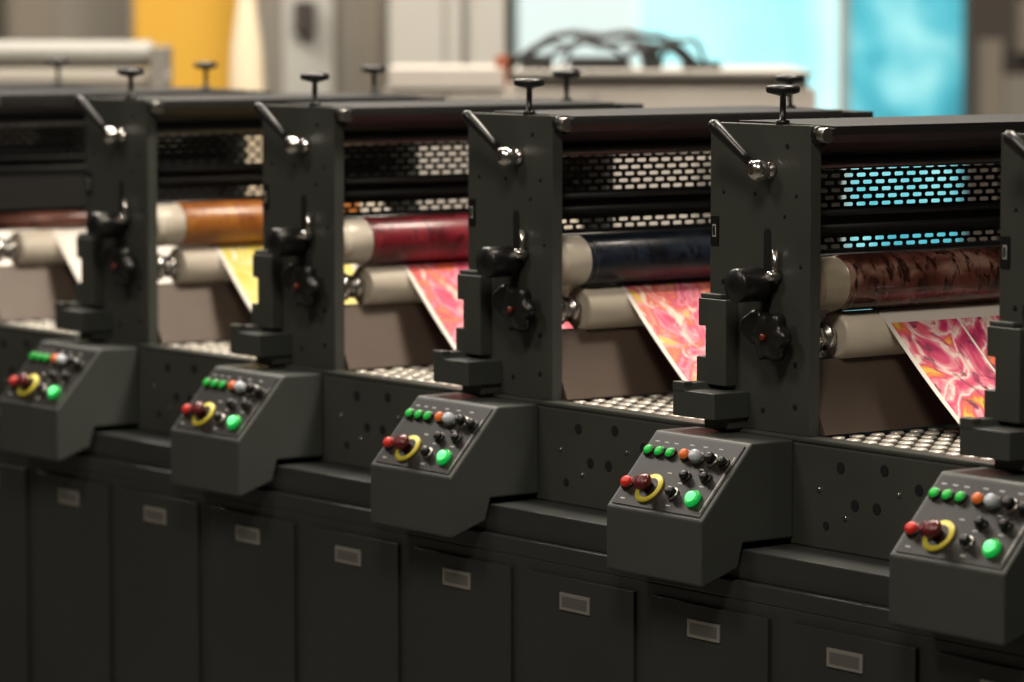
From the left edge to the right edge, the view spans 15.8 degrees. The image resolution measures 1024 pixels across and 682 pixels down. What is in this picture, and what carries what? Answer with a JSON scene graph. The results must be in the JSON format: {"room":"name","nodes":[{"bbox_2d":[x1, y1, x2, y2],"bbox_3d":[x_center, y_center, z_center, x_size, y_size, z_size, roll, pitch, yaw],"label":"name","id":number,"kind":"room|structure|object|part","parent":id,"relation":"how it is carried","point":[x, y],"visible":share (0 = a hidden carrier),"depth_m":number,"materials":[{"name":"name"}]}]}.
{"room":"print shop","nodes":[
{"label":"print shop","id":0,"kind":"room"},
{"bbox_2d":[506,0,516,81],"bbox_3d":[6.703,-2.698,15.088,0.100,6.000,25.000,-4,6,-36],"label":"wall","id":1,"kind":"structure","parent":0,"point":[511,5],"depth_m":24.11,"materials":[{"name":"paint"}]},
{"bbox_3d":[-0.957,0.851,9.681,19.000,0.100,25.000,-4,6,-36],"label":"floor","id":2,"kind":"structure","parent":0,"visible":0},
{"bbox_2d":[0,0,128,68],"bbox_3d":[-2.280,-0.856,13.583,1.840,2.600,0.110,0,5,0],"label":"wall","id":3,"kind":"structure","parent":2,"relation":"on","point":[19,19],"depth_m":13.53,"materials":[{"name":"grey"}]},
{"bbox_2d":[0,40,180,144],"bbox_3d":[-1.510,0.015,9.575,1.380,1.584,0.770,0,5,0],"label":"machine","id":4,"kind":"object","parent":2,"relation":"on","point":[13,53],"visible":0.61,"depth_m":9.24,"materials":[{"name":"grey paint"}]},
{"bbox_2d":[129,0,236,88],"bbox_3d":[-1.110,-0.814,13.004,0.460,2.620,0.070,0,5,0],"label":"wall","id":5,"kind":"structure","parent":2,"relation":"on","point":[196,30],"depth_m":12.96,"materials":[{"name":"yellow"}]},
{"bbox_2d":[229,0,264,243],"bbox_3d":[-0.715,-0.162,10.026,0.124,1.855,0.124,0,5,0],"label":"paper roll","id":6,"kind":"object","parent":2,"relation":"on","point":[246,62],"visible":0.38,"depth_m":9.94,"materials":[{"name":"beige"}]},
{"bbox_2d":[256,0,388,93],"bbox_3d":[-0.610,-0.706,12.477,0.500,2.500,0.140,0,5,0],"label":"wall","id":7,"kind":"structure","parent":2,"relation":"on","point":[336,38],"depth_m":12.44,"materials":[{"name":"grey paint"}]},
{"bbox_2d":[389,0,505,67],"bbox_3d":[-0.193,-0.495,11.246,0.345,2.300,0.510,0,5,0],"label":"storage cabinet","id":8,"kind":"object","parent":2,"relation":"on","point":[421,32],"visible":0.04,"depth_m":10.96,"materials":[{"name":"grey"}]},
{"bbox_2d":[0,318,1023,681],"bbox_3d":[-0.079,0.566,6.369,0.741,1.060,5.500,-4,6,-36],"label":"base cabinet","id":9,"kind":"object","parent":2,"relation":"on","point":[112,569],"visible":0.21,"depth_m":5.88,"materials":[{"name":"metal"}]},
{"bbox_2d":[0,58,119,264],"bbox_3d":[-1.162,-0.345,7.810,0.711,0.497,0.382,-4,6,-36],"label":"printing unit","id":10,"kind":"object","parent":9,"relation":"on","point":[57,62],"visible":0.24,"depth_m":7.94,"materials":[{"name":"metal"}]},
{"bbox_3d":[-0.968,-0.338,8.051,0.020,0.440,0.220,-4,6,-36],"label":"plate","id":11,"kind":"part","parent":10,"relation":"part of","materials":[{"name":"metal"}]},
{"bbox_2d":[0,339,137,460],"bbox_3d":[-0.808,0.105,6.731,0.169,0.196,0.215,-4,6,-36],"label":"control console","id":12,"kind":"object","parent":9,"relation":"attached to","point":[66,389],"visible":1,"depth_m":6.66,"materials":[{"name":"metal"}]},
{"bbox_2d":[0,61,271,320],"bbox_3d":[-0.804,-0.302,7.330,0.711,0.497,0.382,-4,6,-36],"label":"printing unit","id":13,"kind":"object","parent":9,"relation":"on","point":[45,190],"visible":0.48,"depth_m":7.25,"materials":[{"name":"metal"}]},
{"bbox_3d":[-0.610,-0.295,7.572,0.020,0.440,0.220,-4,6,-36],"label":"plate","id":14,"kind":"part","parent":13,"relation":"part of","materials":[{"name":"metal"}]},
{"bbox_2d":[171,364,322,496],"bbox_3d":[-0.449,0.148,6.251,0.169,0.196,0.215,-4,6,-36],"label":"control console","id":15,"kind":"object","parent":9,"relation":"attached to","point":[243,419],"visible":1,"depth_m":6.19,"materials":[{"name":"metal"}]},
{"bbox_2d":[55,65,444,344],"bbox_3d":[-0.445,-0.259,6.851,0.711,0.497,0.382,-4,6,-36],"label":"printing unit","id":16,"kind":"object","parent":9,"relation":"on","point":[119,295],"visible":0.71,"depth_m":6.75,"materials":[{"name":"metal"}]},
{"bbox_3d":[-0.747,-0.402,6.716,0.100,0.087,0.042,4,6,37],"label":"clamp lever","id":17,"kind":"part","parent":16,"relation":"part of","materials":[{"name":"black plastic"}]},
{"bbox_3d":[-0.713,-0.221,6.750,0.022,0.440,0.220,-4,6,-36],"label":"plate","id":18,"kind":"part","parent":16,"relation":"part of","materials":[{"name":"metal"}]},
{"bbox_3d":[-0.251,-0.252,7.092,0.020,0.440,0.220,-4,6,-36],"label":"plate","id":19,"kind":"part","parent":16,"relation":"part of","materials":[{"name":"metal"}]},
{"bbox_2d":[229,69,642,370],"bbox_3d":[-0.087,-0.215,6.372,0.711,0.497,0.382,-4,6,-36],"label":"printing unit","id":20,"kind":"object","parent":9,"relation":"on","point":[407,310],"visible":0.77,"depth_m":6.28,"materials":[{"name":"metal"}]},
{"bbox_3d":[-0.388,-0.359,6.237,0.100,0.087,0.042,4,6,37],"label":"clamp lever","id":21,"kind":"part","parent":20,"relation":"part of","materials":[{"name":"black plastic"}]},
{"bbox_3d":[-0.355,-0.178,6.271,0.022,0.440,0.220,-4,6,-36],"label":"plate","id":22,"kind":"part","parent":20,"relation":"part of","materials":[{"name":"metal"}]},
{"bbox_3d":[0.107,-0.209,6.613,0.020,0.440,0.220,-4,6,-36],"label":"plate","id":23,"kind":"part","parent":20,"relation":"part of","materials":[{"name":"metal"}]},
{"bbox_2d":[371,392,537,537],"bbox_3d":[-0.091,0.192,5.772,0.169,0.196,0.215,-4,6,-36],"label":"control console","id":24,"kind":"object","parent":9,"relation":"attached to","point":[438,472],"visible":1,"depth_m":5.71,"materials":[{"name":"metal"}]},
{"bbox_3d":[-0.034,0.113,6.361,0.630,0.155,5.500,-4,6,-36],"label":"frame","id":25,"kind":"part","parent":9,"relation":"part of","materials":[{"name":"metal"}]},
{"bbox_2d":[433,74,872,400],"bbox_3d":[0.271,-0.172,5.892,0.711,0.497,0.382,-4,6,-36],"label":"printing unit","id":26,"kind":"object","parent":9,"relation":"on","point":[642,333],"visible":0.78,"depth_m":5.80,"materials":[{"name":"metal"}]},
{"bbox_3d":[-0.030,-0.316,5.758,0.100,0.087,0.042,4,6,37],"label":"clamp lever","id":27,"kind":"part","parent":26,"relation":"part of","materials":[{"name":"silver metal"}]},
{"bbox_3d":[0.004,-0.135,5.791,0.022,0.440,0.220,-4,6,-36],"label":"plate","id":28,"kind":"part","parent":26,"relation":"part of","materials":[{"name":"metal"}]},
{"bbox_3d":[0.465,-0.166,6.134,0.020,0.440,0.220,-4,6,-36],"label":"plate","id":29,"kind":"part","parent":26,"relation":"part of","materials":[{"name":"metal"}]},
{"bbox_2d":[607,426,792,586],"bbox_3d":[0.267,0.235,5.293,0.169,0.196,0.215,-4,6,-36],"label":"control console","id":30,"kind":"object","parent":9,"relation":"attached to","point":[685,511],"visible":1,"depth_m":5.23,"materials":[{"name":"metal"}]},
{"bbox_2d":[673,84,1023,436],"bbox_3d":[0.629,-0.129,5.413,0.711,0.497,0.382,-4,6,-36],"label":"printing unit","id":31,"kind":"object","parent":9,"relation":"on","point":[918,357],"visible":0.94,"depth_m":5.33,"materials":[{"name":"metal"}]},
{"bbox_3d":[0.329,-0.272,5.279,0.100,0.087,0.042,4,6,37],"label":"clamp lever","id":32,"kind":"part","parent":31,"relation":"part of","materials":[{"name":"silver metal"}]},
{"bbox_3d":[0.362,-0.091,5.312,0.022,0.440,0.220,-4,6,-36],"label":"plate","id":33,"kind":"part","parent":31,"relation":"part of","materials":[{"name":"metal"}]},
{"bbox_3d":[0.824,-0.122,5.654,0.020,0.440,0.220,-4,6,-36],"label":"plate","id":34,"kind":"part","parent":31,"relation":"part of","materials":[{"name":"metal"}]},
{"bbox_2d":[889,467,1023,645],"bbox_3d":[0.626,0.278,4.813,0.169,0.196,0.215,-4,6,-36],"label":"control console","id":35,"kind":"object","parent":9,"relation":"attached to","point":[956,569],"visible":1,"depth_m":4.77,"materials":[{"name":"metal"}]},
{"bbox_2d":[959,130,1023,470],"bbox_3d":[0.988,-0.086,4.934,0.711,0.497,0.382,-4,6,-36],"label":"printing unit","id":36,"kind":"object","parent":9,"relation":"on","point":[998,435],"visible":1,"depth_m":4.88,"materials":[{"name":"metal"}]},
{"bbox_3d":[0.720,-0.048,4.833,0.022,0.440,0.220,-4,6,-36],"label":"plate","id":37,"kind":"part","parent":36,"relation":"part of","materials":[{"name":"metal"}]},
{"bbox_3d":[0.687,-0.229,4.799,0.100,0.087,0.042,4,6,37],"label":"clamp lever","id":38,"kind":"part","parent":36,"relation":"part of","materials":[{"name":"silver metal"}]},
{"bbox_2d":[384,29,816,284],"bbox_3d":[0.215,0.013,9.429,1.050,1.613,0.820,0,5,0],"label":"machine","id":39,"kind":"object","parent":2,"relation":"on","point":[694,83],"visible":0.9,"depth_m":9.00,"materials":[{"name":"paint"}]},
{"bbox_2d":[517,0,963,310],"bbox_3d":[0.910,-1.015,14.512,1.780,2.750,0.150,0,5,0],"label":"window","id":40,"kind":"structure","parent":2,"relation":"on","point":[886,58],"depth_m":14.45,"materials":[{"name":"blue glass"}]},
{"bbox_2d":[962,0,1023,241],"bbox_3d":[2.640,-0.859,13.618,1.920,2.600,0.320,0,5,0],"label":"wall","id":41,"kind":"structure","parent":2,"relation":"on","point":[993,79],"depth_m":13.65,"materials":[{"name":"grey"}]}
]}

